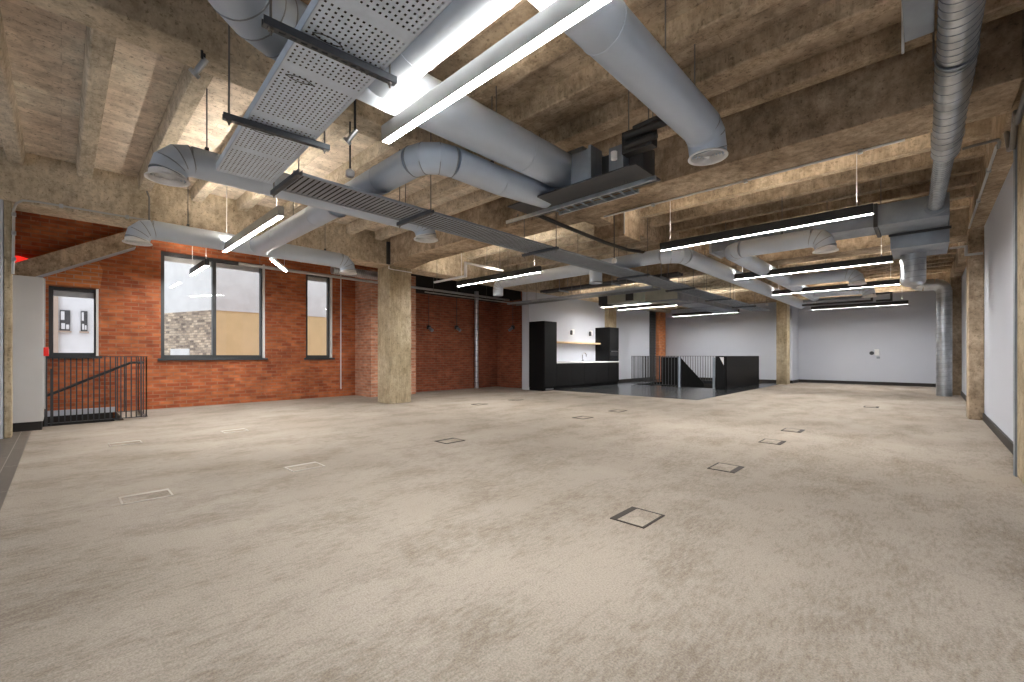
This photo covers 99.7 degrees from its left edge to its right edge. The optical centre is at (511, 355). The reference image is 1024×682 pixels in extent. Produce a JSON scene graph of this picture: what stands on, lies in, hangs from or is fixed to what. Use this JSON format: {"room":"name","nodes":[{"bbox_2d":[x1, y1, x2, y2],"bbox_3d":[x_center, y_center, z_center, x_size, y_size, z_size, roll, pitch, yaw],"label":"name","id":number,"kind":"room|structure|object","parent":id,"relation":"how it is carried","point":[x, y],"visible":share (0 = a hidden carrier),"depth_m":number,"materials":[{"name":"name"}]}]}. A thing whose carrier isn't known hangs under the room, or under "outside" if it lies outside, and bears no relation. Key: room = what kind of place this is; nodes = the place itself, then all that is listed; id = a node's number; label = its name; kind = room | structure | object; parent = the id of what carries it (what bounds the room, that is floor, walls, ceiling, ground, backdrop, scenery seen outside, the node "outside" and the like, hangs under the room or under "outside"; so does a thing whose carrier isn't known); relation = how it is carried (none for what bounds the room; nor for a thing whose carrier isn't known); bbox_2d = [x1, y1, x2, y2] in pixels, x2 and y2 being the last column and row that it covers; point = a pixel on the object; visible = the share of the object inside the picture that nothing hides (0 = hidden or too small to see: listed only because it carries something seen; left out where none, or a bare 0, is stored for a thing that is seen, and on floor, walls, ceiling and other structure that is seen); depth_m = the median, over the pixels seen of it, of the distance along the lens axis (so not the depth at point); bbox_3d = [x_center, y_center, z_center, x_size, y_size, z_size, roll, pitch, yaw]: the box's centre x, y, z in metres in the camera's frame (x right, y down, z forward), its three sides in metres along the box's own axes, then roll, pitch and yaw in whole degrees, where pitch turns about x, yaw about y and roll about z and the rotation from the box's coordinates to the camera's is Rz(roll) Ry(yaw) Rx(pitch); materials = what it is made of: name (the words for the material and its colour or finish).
{"room":"open-plan office","nodes":[
{"label":"open-plan office","id":0,"kind":"room"},
{"bbox_2d":[0,199,3,438],"bbox_3d":[-8.782,-0.490,3.890,0.335,3.180,5.465,0,0,44],"label":"wall","id":1,"kind":"structure","parent":0,"point":[1,200],"depth_m":5.74,"materials":[{"name":"white paint"}]},
{"bbox_2d":[15,211,415,426],"bbox_3d":[-7.763,0.260,8.202,1.240,6.080,13.100,0,0,44],"label":"wall","id":2,"kind":"structure","parent":0,"point":[128,284],"depth_m":9.23,"materials":[{"name":"red brick"}]},
{"bbox_2d":[45,286,101,357],"bbox_3d":[-8.283,-0.623,8.173,0.270,1.335,0.760,0,0,44],"label":"window","id":3,"kind":"structure","parent":2,"relation":"in","point":[53,290],"depth_m":8.22,"materials":[{"name":"grey metal"}]},
{"bbox_2d":[13,231,135,276],"bbox_3d":[-8.141,-1.820,7.989,0.270,1.400,1.770,0,0,44],"label":"stair stringer","id":4,"kind":"object","parent":2,"relation":"attached to","point":[72,257],"visible":0.83,"depth_m":7.93,"materials":[{"name":"concrete"}]},
{"bbox_2d":[304,274,334,359],"bbox_3d":[-5.141,-1.038,11.451,0.270,2.265,0.780,0,0,44],"label":"window","id":5,"kind":"structure","parent":2,"relation":"in","point":[327,280],"depth_m":11.62,"materials":[{"name":"grey metal"}]},
{"bbox_2d":[340,275,340,388],"bbox_3d":[-4.671,-0.650,11.790,0.028,3.100,0.030,0,0,44],"label":"conduit","id":6,"kind":"object","parent":2,"relation":"attached to","point":[340,275],"visible":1,"depth_m":11.78,"materials":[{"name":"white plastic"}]},
{"bbox_2d":[411,274,521,391],"bbox_3d":[-1.235,-0.840,13.822,2.090,3.880,4.050,0,0,44],"label":"wall","id":7,"kind":"structure","parent":0,"point":[444,355],"depth_m":14.55,"materials":[{"name":"red brick"}]},
{"bbox_2d":[474,291,478,387],"bbox_3d":[-1.212,-0.550,14.735,0.158,3.300,0.158,0,0,25],"label":"downpipe","id":8,"kind":"object","parent":7,"relation":"attached to","point":[476,301],"visible":0.99,"depth_m":14.67,"materials":[{"name":"metal"}]},
{"bbox_2d":[0,379,1023,681],"bbox_3d":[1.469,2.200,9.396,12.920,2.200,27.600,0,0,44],"label":"floor","id":9,"kind":"structure","parent":0,"point":[885,543],"depth_m":2.56,"materials":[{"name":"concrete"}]},
{"bbox_2d":[4,200,12,437],"bbox_3d":[-6.808,-0.490,5.839,0.190,3.180,0.070,0,0,44],"label":"concrete column","id":10,"kind":"structure","parent":9,"relation":"on","point":[8,277],"depth_m":5.78,"materials":[{"name":"beige concrete"}]},
{"bbox_2d":[13,275,44,431],"bbox_3d":[-7.425,-0.035,6.344,0.500,2.270,0.785,0,0,44],"label":"wall","id":11,"kind":"structure","parent":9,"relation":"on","point":[28,291],"depth_m":6.33,"materials":[{"name":"white paint"}]},
{"bbox_2d":[44,356,147,425],"bbox_3d":[-7.295,0.551,7.599,1.190,1.097,1.242,0,0,44],"label":"stair railing","id":12,"kind":"object","parent":9,"relation":"on","point":[131,362],"visible":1,"depth_m":7.20,"materials":[{"name":"metal"}]},
{"bbox_2d":[108,440,142,446],"bbox_3d":[-4.861,1.097,5.434,0.246,0.006,0.307,0,0,44],"label":"box","id":13,"kind":"object","parent":9,"relation":"on","point":[135,441],"visible":1,"depth_m":5.41,"materials":[{"name":"concrete"}]},
{"bbox_2d":[118,488,173,504],"bbox_3d":[-2.858,1.097,3.377,0.246,0.006,0.307,0,0,44],"label":"box","id":14,"kind":"object","parent":9,"relation":"on","point":[129,499],"visible":1,"depth_m":3.37,"materials":[{"name":"concrete"}]},
{"bbox_2d":[284,462,324,471],"bbox_3d":[-2.057,1.097,4.285,0.246,0.006,0.307,0,0,44],"label":"box","id":15,"kind":"object","parent":9,"relation":"on","point":[294,468],"visible":1,"depth_m":4.28,"materials":[{"name":"concrete"}]},
{"bbox_2d":[378,242,411,403],"bbox_3d":[-2.814,-0.750,10.245,0.580,3.700,0.660,0,0,44],"label":"concrete column","id":16,"kind":"structure","parent":9,"relation":"on","point":[394,283],"depth_m":10.10,"materials":[{"name":"concrete"}]},
{"bbox_2d":[435,438,464,443],"bbox_3d":[-0.805,1.097,5.591,0.246,0.006,0.307,0,0,44],"label":"floor hatch","id":17,"kind":"object","parent":9,"relation":"on","point":[449,440],"visible":1,"depth_m":5.59,"materials":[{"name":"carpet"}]},
{"bbox_2d":[529,321,556,390],"bbox_3d":[0.999,0.000,13.939,0.647,2.200,0.630,0,0,44],"label":"tall cabinet","id":18,"kind":"object","parent":9,"relation":"on","point":[542,334],"visible":0.99,"depth_m":13.70,"materials":[{"name":"black paint"}]},
{"bbox_2d":[556,363,570,389],"bbox_3d":[1.487,0.670,14.448,0.647,0.860,0.778,0,0,44],"label":"base cabinet","id":19,"kind":"object","parent":9,"relation":"on","point":[563,369],"visible":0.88,"depth_m":14.23,"materials":[{"name":"black paint"}]},
{"bbox_2d":[570,363,583,388],"bbox_3d":[2.026,0.670,15.011,0.647,0.860,0.778,0,0,44],"label":"base cabinet","id":20,"kind":"object","parent":9,"relation":"on","point":[577,369],"visible":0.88,"depth_m":14.77,"materials":[{"name":"black paint"}]},
{"bbox_2d":[583,363,596,386],"bbox_3d":[2.566,0.670,15.575,0.647,0.860,0.778,0,0,44],"label":"base cabinet","id":21,"kind":"object","parent":9,"relation":"on","point":[590,369],"visible":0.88,"depth_m":15.34,"materials":[{"name":"black paint"}]},
{"bbox_2d":[595,362,607,385],"bbox_3d":[3.106,0.670,16.138,0.647,0.860,0.778,0,0,44],"label":"base cabinet","id":22,"kind":"object","parent":9,"relation":"on","point":[602,368],"visible":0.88,"depth_m":15.91,"materials":[{"name":"black paint"}]},
{"bbox_2d":[595,327,618,360],"bbox_3d":[3.703,-0.445,16.729,0.692,1.290,0.660,0,0,44],"label":"wall cabinet","id":23,"kind":"object","parent":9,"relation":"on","point":[608,337],"visible":0.9,"depth_m":16.50,"materials":[{"name":"black paint"}]},
{"bbox_2d":[605,307,615,327],"bbox_3d":[3.973,-0.490,17.391,0.170,3.180,0.630,0,0,44],"label":"concrete column","id":24,"kind":"structure","parent":9,"relation":"on","point":[610,312],"depth_m":17.22,"materials":[{"name":"beige concrete"}]},
{"bbox_2d":[607,362,618,384],"bbox_3d":[3.645,0.670,16.701,0.647,0.860,0.778,0,0,44],"label":"base cabinet","id":25,"kind":"object","parent":9,"relation":"on","point":[613,367],"visible":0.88,"depth_m":16.46,"materials":[{"name":"black paint"}]},
{"bbox_2d":[610,506,664,528],"bbox_3d":[0.857,1.097,2.946,0.246,0.006,0.307,0,0,44],"label":"box","id":26,"kind":"object","parent":9,"relation":"on","point":[634,516],"visible":1,"depth_m":2.93,"materials":[{"name":"carpet"}]},
{"bbox_2d":[632,356,758,389],"bbox_3d":[7.115,0.699,16.718,3.420,1.402,3.854,0,0,44],"label":"stair railing","id":27,"kind":"object","parent":9,"relation":"on","point":[728,372],"visible":0.99,"depth_m":15.91,"materials":[{"name":"metal"}]},
{"bbox_2d":[707,462,743,472],"bbox_3d":[2.102,1.097,4.246,0.246,0.006,0.307,0,0,44],"label":"box","id":28,"kind":"object","parent":9,"relation":"on","point":[718,466],"visible":1,"depth_m":4.24,"materials":[{"name":"concrete"}]},
{"bbox_2d":[759,439,785,444],"bbox_3d":[3.334,1.097,5.531,0.246,0.006,0.307,0,0,44],"label":"box","id":29,"kind":"object","parent":9,"relation":"on","point":[769,441],"visible":1,"depth_m":5.53,"materials":[{"name":"concrete"}]},
{"bbox_2d":[776,300,789,384],"bbox_3d":[10.610,-0.535,16.910,0.360,3.270,0.500,0,0,44],"label":"concrete column","id":30,"kind":"structure","parent":9,"relation":"on","point":[782,309],"depth_m":16.75,"materials":[{"name":"beige concrete"}]},
{"bbox_2d":[911,279,952,396],"bbox_3d":[11.667,-0.838,12.090,0.935,3.884,0.333,0,0,44],"label":"spiral duct","id":31,"kind":"object","parent":9,"relation":"on","point":[943,290],"visible":0.84,"depth_m":11.78,"materials":[{"name":"metal"}]},
{"bbox_2d":[950,277,961,394],"bbox_3d":[12.618,-0.560,12.285,0.220,3.320,0.400,0,0,44],"label":"concrete column","id":32,"kind":"structure","parent":9,"relation":"on","point":[955,282],"depth_m":12.13,"materials":[{"name":"brown concrete"}]},
{"bbox_2d":[966,227,983,419],"bbox_3d":[8.173,-0.560,7.625,0.190,3.320,0.480,0,0,44],"label":"concrete column","id":33,"kind":"structure","parent":9,"relation":"on","point":[974,238],"depth_m":7.46,"materials":[{"name":"beige concrete"}]},
{"bbox_2d":[1013,114,1023,483],"bbox_3d":[4.472,-0.560,3.723,0.135,3.320,0.665,0,0,44],"label":"concrete column","id":34,"kind":"structure","parent":9,"relation":"on","point":[1018,152],"depth_m":3.88,"materials":[{"name":"concrete"}]},
{"bbox_2d":[1003,90,1023,151],"bbox_3d":[4.479,-2.044,3.843,0.093,0.334,1.085,0,0,44],"label":"cable","id":35,"kind":"object","parent":34,"relation":"attached to","point":[1010,137],"visible":1,"depth_m":3.81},
{"bbox_2d":[0,0,1023,312],"bbox_3d":[1.504,-2.530,9.432,12.920,0.900,27.700,0,0,44],"label":"ceiling","id":36,"kind":"structure","parent":0,"point":[90,90],"depth_m":4.77,"materials":[{"name":"concrete"}]},
{"bbox_2d":[11,199,147,273],"bbox_3d":[-6.213,-1.628,6.293,0.040,1.057,1.411,0,0,44],"label":"conduit","id":37,"kind":"object","parent":36,"relation":"attached to","point":[13,214],"visible":0.97,"depth_m":5.83,"materials":[{"name":"metal"}]},
{"bbox_2d":[188,50,208,78],"bbox_3d":[-2.402,-2.225,3.314,0.144,0.189,0.081,0,0,1],"label":"clamp","id":38,"kind":"object","parent":36,"relation":"attached to","point":[203,62],"visible":1,"depth_m":3.30,"materials":[{"name":"metal"}]},
{"bbox_2d":[189,246,208,275],"bbox_3d":[-6.215,-2.236,8.574,1.400,1.088,0.068,0,0,44],"label":"pendant lamp","id":39,"kind":"object","parent":36,"relation":"hanging from","point":[203,264],"visible":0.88,"depth_m":8.50,"materials":[{"name":"white"}]},
{"bbox_2d":[191,265,206,274],"bbox_3d":[-6.215,-1.704,8.574,1.390,0.015,0.058,0,0,44],"label":"diffuser","id":40,"kind":"object","parent":39,"relation":"attached to","point":[200,267],"depth_m":8.56,"materials":[{"name":"white"}]},
{"bbox_2d":[122,220,356,274],"bbox_3d":[-4.308,-2.200,7.356,0.336,1.160,3.476,0,0,44],"label":"air duct","id":41,"kind":"object","parent":36,"relation":"hanging from","point":[140,233],"visible":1,"depth_m":6.79,"materials":[{"name":"grey metal"}]},
{"bbox_2d":[122,236,152,245],"bbox_3d":[-5.394,-1.655,6.222,0.336,0.070,0.336,0,0,44],"label":"diffuser","id":42,"kind":"object","parent":41,"relation":"attached to","point":[132,240],"depth_m":6.18,"materials":[{"name":"metal"}]},
{"bbox_2d":[339,269,356,274],"bbox_3d":[-3.222,-1.655,8.489,0.336,0.070,0.336,0,0,44],"label":"diffuser","id":43,"kind":"object","parent":41,"relation":"attached to","point":[342,271],"depth_m":8.42,"materials":[{"name":"metal"}]},
{"bbox_2d":[222,186,283,252],"bbox_3d":[-3.745,-2.236,6.137,2.640,1.088,0.068,0,0,44],"label":"pendant lamp","id":44,"kind":"object","parent":36,"relation":"hanging from","point":[276,213],"visible":0.85,"depth_m":5.89,"materials":[{"name":"white plastic"}]},
{"bbox_2d":[223,216,282,251],"bbox_3d":[-3.745,-1.704,6.137,2.630,0.015,0.058,0,0,44],"label":"diffuser","id":45,"kind":"object","parent":44,"relation":"attached to","point":[270,220],"depth_m":5.96,"materials":[{"name":"white plastic"}]},
{"bbox_2d":[144,88,437,242],"bbox_3d":[-2.190,-2.200,5.014,0.336,1.160,3.186,0,0,44],"label":"air duct","id":46,"kind":"object","parent":36,"relation":"hanging from","point":[171,165],"visible":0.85,"depth_m":4.17,"materials":[{"name":"grey metal"}]},
{"bbox_2d":[144,166,189,186],"bbox_3d":[-3.175,-1.655,3.985,0.336,0.070,0.336,0,0,44],"label":"diffuser","id":47,"kind":"object","parent":46,"relation":"attached to","point":[173,176],"depth_m":3.95,"materials":[{"name":"metal"}]},
{"bbox_2d":[414,233,437,242],"bbox_3d":[-1.204,-1.655,6.043,0.336,0.070,0.336,0,0,44],"label":"diffuser","id":48,"kind":"object","parent":46,"relation":"attached to","point":[420,237],"depth_m":5.98,"materials":[{"name":"metal"}]},
{"bbox_2d":[216,0,452,183],"bbox_3d":[-1.033,-2.160,2.391,0.683,1.240,4.160,0,0,-42],"label":"cable tray","id":49,"kind":"object","parent":36,"relation":"hanging from","point":[336,49],"visible":1,"depth_m":2.48,"materials":[{"name":"metal"}]},
{"bbox_2d":[346,121,354,178],"bbox_3d":[-1.605,-2.045,4.280,0.084,0.550,0.084,0,0,44],"label":"ceiling sensor","id":50,"kind":"object","parent":36,"relation":"hanging from","point":[350,173],"visible":1,"depth_m":4.27,"materials":[{"name":"metal"}]},
{"bbox_2d":[343,99,358,145],"bbox_3d":[-1.543,-2.400,4.138,0.144,0.759,0.081,0,0,1],"label":"spotlight","id":51,"kind":"object","parent":36,"relation":"attached to","point":[355,131],"visible":0.76,"depth_m":4.11,"materials":[{"name":"metal"}]},
{"bbox_2d":[330,267,377,279],"bbox_3d":[-3.593,-2.317,10.299,0.210,0.925,1.408,0,0,44],"label":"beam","id":52,"kind":"structure","parent":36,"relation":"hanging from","point":[366,274],"depth_m":10.23,"materials":[{"name":"concrete"}]},
{"bbox_2d":[238,262,509,300],"bbox_3d":[-2.945,-2.348,12.102,0.070,0.865,8.200,0,0,44],"label":"pipe","id":53,"kind":"object","parent":36,"relation":"hanging from","point":[239,263],"visible":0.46,"depth_m":10.77,"materials":[{"name":"grey metal"}]},
{"bbox_2d":[208,0,570,188],"bbox_3d":[-0.338,-2.330,2.458,2.490,0.900,4.879,0,0,44],"label":"air duct","id":54,"kind":"object","parent":36,"relation":"hanging from","point":[467,123],"visible":0.73,"depth_m":3.09,"materials":[{"name":"metal"}]},
{"bbox_2d":[250,96,553,255],"bbox_3d":[-1.915,-2.231,6.088,4.950,1.098,1.837,0,0,44],"label":"air duct","id":55,"kind":"object","parent":36,"relation":"hanging from","point":[413,161],"visible":0.93,"depth_m":4.38,"materials":[{"name":"metal"}]},
{"bbox_2d":[425,277,508,302],"bbox_3d":[-1.245,-2.205,13.659,0.040,0.790,3.600,0,0,44],"label":"pipe","id":56,"kind":"object","parent":36,"relation":"hanging from","point":[486,299],"visible":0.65,"depth_m":13.40,"materials":[{"name":"metal"}]},
{"bbox_2d":[434,262,503,282],"bbox_3d":[-0.988,-2.220,9.860,1.130,1.120,1.130,0,0,44],"label":"lighting trunking","id":57,"kind":"object","parent":36,"relation":"hanging from","point":[465,263],"visible":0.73,"depth_m":9.36,"materials":[{"name":"white metal"}]},
{"bbox_2d":[381,0,611,143],"bbox_3d":[-0.053,-2.236,2.517,2.640,1.088,0.068,0,0,44],"label":"pendant lamp","id":58,"kind":"object","parent":36,"relation":"hanging from","point":[559,16],"visible":0.94,"depth_m":2.53,"materials":[{"name":"metal"}]},
{"bbox_2d":[456,234,540,286],"bbox_3d":[-0.382,-2.236,9.632,2.640,1.088,0.068,0,0,44],"label":"pendant lamp","id":59,"kind":"object","parent":36,"relation":"hanging from","point":[532,270],"visible":0.89,"depth_m":9.48,"materials":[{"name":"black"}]},
{"bbox_2d":[458,272,538,286],"bbox_3d":[-0.382,-1.704,9.632,2.630,0.015,0.058,0,0,44],"label":"diffuser","id":60,"kind":"object","parent":59,"relation":"attached to","point":[517,274],"depth_m":9.58,"materials":[{"name":"white plastic"}]},
{"bbox_2d":[270,132,768,311],"bbox_3d":[3.381,-2.155,9.641,0.700,1.250,15.800,0,0,44],"label":"cable tray","id":61,"kind":"object","parent":36,"relation":"hanging from","point":[299,183],"visible":0.96,"depth_m":5.36,"materials":[{"name":"metal"}]},
{"bbox_2d":[507,244,660,305],"bbox_3d":[1.686,-2.170,11.681,4.670,1.220,0.440,0,0,44],"label":"cable tray","id":62,"kind":"object","parent":36,"relation":"hanging from","point":[644,288],"visible":0.93,"depth_m":11.19,"materials":[{"name":"metal"}]},
{"bbox_2d":[508,79,690,216],"bbox_3d":[0.872,-2.283,4.556,2.194,0.995,0.655,0,0,44],"label":"air conditioning unit","id":63,"kind":"object","parent":36,"relation":"hanging from","point":[592,172],"visible":0.62,"depth_m":4.41,"materials":[{"name":"metal"}]},
{"bbox_2d":[506,175,656,223],"bbox_3d":[0.726,-1.742,4.934,2.020,0.085,0.220,0,0,44],"label":"grille","id":64,"kind":"object","parent":63,"relation":"hanging from","point":[652,178],"visible":1,"depth_m":4.75,"materials":[{"name":"metal"}]},
{"bbox_2d":[508,163,660,216],"bbox_3d":[0.729,-1.792,4.786,1.670,0.015,0.520,0,0,44],"label":"drip tray","id":65,"kind":"object","parent":63,"relation":"on","point":[633,172],"depth_m":4.58,"materials":[{"name":"metal"}]},
{"bbox_2d":[540,264,682,293],"bbox_3d":[2.590,-2.370,12.241,4.400,0.820,0.460,0,0,44],"label":"bundle","id":66,"kind":"object","parent":36,"relation":"hanging from","point":[668,275],"visible":0.72,"depth_m":12.15,"materials":[{"name":"metal"}]},
{"bbox_2d":[598,286,644,305],"bbox_3d":[3.326,-2.200,13.696,1.650,1.160,0.620,0,0,44],"label":"air duct","id":67,"kind":"object","parent":36,"relation":"hanging from","point":[632,298],"visible":0.52,"depth_m":13.26,"materials":[{"name":"metal"}]},
{"bbox_2d":[528,0,727,165],"bbox_3d":[0.499,-2.285,2.588,0.336,0.991,4.028,0,0,44],"label":"air duct","id":68,"kind":"object","parent":36,"relation":"hanging from","point":[612,35],"visible":0.98,"depth_m":2.94,"materials":[{"name":"grey metal"}]},
{"bbox_2d":[688,148,727,165],"bbox_3d":[1.777,-1.830,3.921,0.336,0.070,0.336,0,0,44],"label":"diffuser","id":69,"kind":"object","parent":68,"relation":"attached to","point":[697,156],"depth_m":3.91,"materials":[{"name":"metal"}]},
{"bbox_2d":[618,303,676,309],"bbox_3d":[4.878,-2.146,15.062,2.640,0.908,0.068,0,0,44],"label":"pendant lamp","id":70,"kind":"object","parent":36,"relation":"hanging from","point":[661,304],"visible":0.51,"depth_m":15.22,"materials":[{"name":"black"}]},
{"bbox_2d":[493,227,805,308],"bbox_3d":[4.947,-2.143,13.148,4.909,1.275,10.769,0,0,44],"label":"air duct","id":71,"kind":"object","parent":36,"relation":"hanging from","point":[687,257],"visible":0.81,"depth_m":9.12,"materials":[{"name":"metal"}]},
{"bbox_2d":[538,215,645,253],"bbox_3d":[1.545,-1.940,7.121,0.084,0.216,3.985,0,0,42],"label":"cable","id":72,"kind":"object","parent":71,"relation":"hanging from","point":[543,217],"visible":0.76,"depth_m":6.62,"materials":[{"name":"black metal"}]},
{"bbox_2d":[644,278,688,303],"bbox_3d":[4.489,-2.170,12.589,1.060,1.220,0.650,0,0,44],"label":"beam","id":73,"kind":"structure","parent":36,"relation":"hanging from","point":[659,296],"depth_m":12.39,"materials":[{"name":"concrete"}]},
{"bbox_2d":[668,278,737,312],"bbox_3d":[6.460,-2.123,14.689,0.840,0.955,5.050,0,0,44],"label":"cable tray","id":74,"kind":"object","parent":36,"relation":"hanging from","point":[697,303],"visible":0.52,"depth_m":14.49,"materials":[{"name":"metal"}]},
{"bbox_2d":[672,309,739,316],"bbox_3d":[7.864,-2.146,17.672,2.640,0.908,0.068,0,0,44],"label":"pendant lamp","id":75,"kind":"object","parent":36,"relation":"hanging from","point":[705,312],"visible":0.78,"depth_m":17.87,"materials":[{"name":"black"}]},
{"bbox_2d":[604,139,904,217],"bbox_3d":[2.673,-2.155,5.499,3.450,0.050,0.040,0,0,44],"label":"conduit","id":76,"kind":"object","parent":36,"relation":"attached to","point":[860,151],"visible":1,"depth_m":5.12,"materials":[{"name":"white plastic"}]},
{"bbox_2d":[660,153,873,250],"bbox_3d":[3.351,-2.236,6.055,2.640,1.088,0.068,0,0,44],"label":"pendant lamp","id":77,"kind":"object","parent":36,"relation":"hanging from","point":[856,211],"visible":0.9,"depth_m":5.82,"materials":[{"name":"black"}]},
{"bbox_2d":[661,213,872,250],"bbox_3d":[3.351,-1.704,6.055,2.630,0.015,0.058,0,0,44],"label":"diffuser","id":78,"kind":"object","parent":77,"relation":"attached to","point":[849,215],"depth_m":5.89,"materials":[{"name":"white plastic"}]},
{"bbox_2d":[709,215,875,258],"bbox_3d":[4.866,-2.373,7.664,2.420,0.815,0.630,0,0,44],"label":"air duct","id":79,"kind":"object","parent":36,"relation":"hanging from","point":[862,226],"visible":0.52,"depth_m":7.04,"materials":[{"name":"metal"}]},
{"bbox_2d":[724,197,876,300],"bbox_3d":[7.071,-2.195,9.977,1.692,1.170,8.208,0,0,44],"label":"air duct","id":80,"kind":"object","parent":36,"relation":"hanging from","point":[742,253],"visible":0.95,"depth_m":7.99,"materials":[{"name":"grey metal"}]},
{"bbox_2d":[812,245,838,253],"bbox_3d":[4.837,-1.645,6.666,0.336,0.070,0.336,0,0,44],"label":"diffuser","id":81,"kind":"object","parent":80,"relation":"attached to","point":[818,249],"depth_m":6.62,"materials":[{"name":"metal"}]},
{"bbox_2d":[848,280,866,285],"bbox_3d":[7.771,-1.645,9.728,0.336,0.070,0.336,0,0,44],"label":"diffuser","id":82,"kind":"object","parent":80,"relation":"attached to","point":[851,282],"depth_m":9.66,"materials":[{"name":"metal"}]},
{"bbox_2d":[734,237,892,279],"bbox_3d":[5.898,-2.236,8.683,2.640,1.088,0.068,0,0,44],"label":"pendant lamp","id":83,"kind":"object","parent":36,"relation":"hanging from","point":[881,259],"visible":0.81,"depth_m":8.46,"materials":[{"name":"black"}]},
{"bbox_2d":[736,262,887,279],"bbox_3d":[5.898,-1.704,8.683,2.630,0.015,0.058,0,0,44],"label":"diffuser","id":84,"kind":"object","parent":83,"relation":"attached to","point":[856,263],"depth_m":8.60,"materials":[{"name":"white plastic"}]},
{"bbox_2d":[772,278,899,294],"bbox_3d":[8.201,-2.236,11.116,2.640,1.088,0.068,0,0,44],"label":"pendant lamp","id":85,"kind":"object","parent":36,"relation":"hanging from","point":[895,281],"visible":0.88,"depth_m":10.99,"materials":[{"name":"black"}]},
{"bbox_2d":[802,284,892,305],"bbox_3d":[10.617,-2.215,13.767,2.280,1.130,0.230,0,0,44],"label":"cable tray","id":86,"kind":"object","parent":36,"relation":"hanging from","point":[890,293],"visible":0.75,"depth_m":13.76,"materials":[{"name":"metal"}]},
{"bbox_2d":[811,300,908,309],"bbox_3d":[11.953,-2.236,14.973,2.640,1.088,0.068,0,0,44],"label":"pendant lamp","id":87,"kind":"object","parent":36,"relation":"hanging from","point":[816,307],"visible":0.88,"depth_m":14.86,"materials":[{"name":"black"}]},
{"bbox_2d":[873,178,951,258],"bbox_3d":[6.454,-2.260,6.952,0.860,1.040,1.830,0,0,44],"label":"air duct","id":88,"kind":"object","parent":36,"relation":"hanging from","point":[910,229],"visible":0.88,"depth_m":6.61,"materials":[{"name":"metal"}]},
{"bbox_2d":[900,252,926,286],"bbox_3d":[6.873,-1.464,7.403,0.340,0.559,0.340,0,0,44],"label":"spigot","id":89,"kind":"object","parent":88,"relation":"attached to","point":[913,269],"visible":1,"depth_m":7.29,"materials":[{"name":"metal"}]},
{"bbox_2d":[901,0,934,53],"bbox_3d":[2.400,-2.460,2.567,0.166,0.640,1.228,0,0,44],"label":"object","id":90,"kind":"object","parent":36,"relation":"hanging from","point":[917,16],"visible":1,"depth_m":2.84,"materials":[{"name":"metal"}]},
{"bbox_2d":[923,0,985,214],"bbox_3d":[3.603,-2.395,3.543,0.279,0.770,7.103,0,0,43],"label":"spiral duct","id":91,"kind":"object","parent":36,"relation":"hanging from","point":[959,22],"visible":1,"depth_m":3.33,"materials":[{"name":"metal"}]},
{"bbox_2d":[962,138,1001,150],"bbox_3d":[4.841,-2.155,4.397,0.388,0.057,0.159,0,0,1],"label":"conduit","id":92,"kind":"object","parent":36,"relation":"attached to","point":[997,140],"visible":1,"depth_m":4.39,"materials":[{"name":"metal"}]},
{"bbox_2d":[968,144,996,228],"bbox_3d":[6.458,-2.200,5.965,0.040,0.050,4.050,0,0,44],"label":"conduit","id":93,"kind":"object","parent":36,"relation":"attached to","point":[988,170],"visible":0.9,"depth_m":5.45,"materials":[{"name":"metal"}]},
{"bbox_2d":[522,292,648,389],"bbox_3d":[3.769,-0.840,17.822,0.720,3.880,10.050,0,0,44],"label":"wall","id":94,"kind":"structure","parent":0,"point":[582,316],"depth_m":16.11,"materials":[{"name":"white paint"}]},
{"bbox_2d":[649,311,655,377],"bbox_3d":[6.581,-0.500,20.175,0.076,3.200,0.540,0,0,44],"label":"column","id":95,"kind":"structure","parent":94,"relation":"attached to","point":[652,314],"depth_m":20.06,"materials":[{"name":"black metal"}]},
{"bbox_2d":[655,312,665,378],"bbox_3d":[7.095,-0.525,20.625,0.195,3.250,0.700,0,0,44],"label":"brick pier","id":96,"kind":"object","parent":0,"point":[660,319],"visible":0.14,"depth_m":20.40,"materials":[{"name":"orange brick"}]},
{"bbox_2d":[666,302,797,379],"bbox_3d":[9.721,-0.840,19.632,5.370,3.880,1.200,0,0,44],"label":"wall","id":97,"kind":"structure","parent":0,"point":[745,332],"depth_m":18.94,"materials":[{"name":"white paint"}]},
{"bbox_2d":[699,377,935,386],"bbox_3d":[11.375,1.040,18.026,9.920,0.120,1.230,0,0,44],"label":"baseboard","id":98,"kind":"structure","parent":97,"relation":"attached to","point":[797,380],"depth_m":16.88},
{"bbox_2d":[798,290,935,383],"bbox_3d":[13.877,-0.840,16.619,5.000,3.880,0.200,0,0,44],"label":"wall","id":99,"kind":"structure","parent":0,"point":[834,344],"depth_m":16.59,"materials":[{"name":"white paint"}]},
{"bbox_2d":[962,163,1012,440],"bbox_3d":[5.990,-0.840,4.993,0.300,3.880,27.500,0,0,44],"label":"wall","id":100,"kind":"structure","parent":0,"point":[998,228],"depth_m":5.94,"materials":[{"name":"white paint"}]},
{"bbox_2d":[949,245,982,255],"bbox_3d":[7.868,-1.825,7.488,0.400,0.188,0.040,0,0,44],"label":"conduit","id":101,"kind":"object","parent":100,"relation":"attached to","point":[965,247],"visible":1,"depth_m":7.47,"materials":[{"name":"metal"}]},
{"bbox_2d":[961,391,1012,453],"bbox_3d":[10.064,1.040,9.476,0.020,0.120,15.350,0,0,44],"label":"baseboard","id":102,"kind":"structure","parent":100,"relation":"attached to","point":[997,431],"depth_m":5.84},
{"label":"outside","id":103,"kind":"structure","parent":0,"visible":0},
{"bbox_2d":[158,251,325,360],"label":"window","id":104,"kind":"structure","parent":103,"point":[187,298],"depth_m":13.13,"materials":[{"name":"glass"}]},
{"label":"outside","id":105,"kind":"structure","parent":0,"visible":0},
{"bbox_2d":[53,296,93,352],"bbox_3d":[-16.890,-0.900,12.654,4.100,10.000,6.900,0,0,44],"label":"building","id":106,"kind":"structure","parent":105,"point":[73,318],"depth_m":13.34,"materials":[{"name":"white paint"}]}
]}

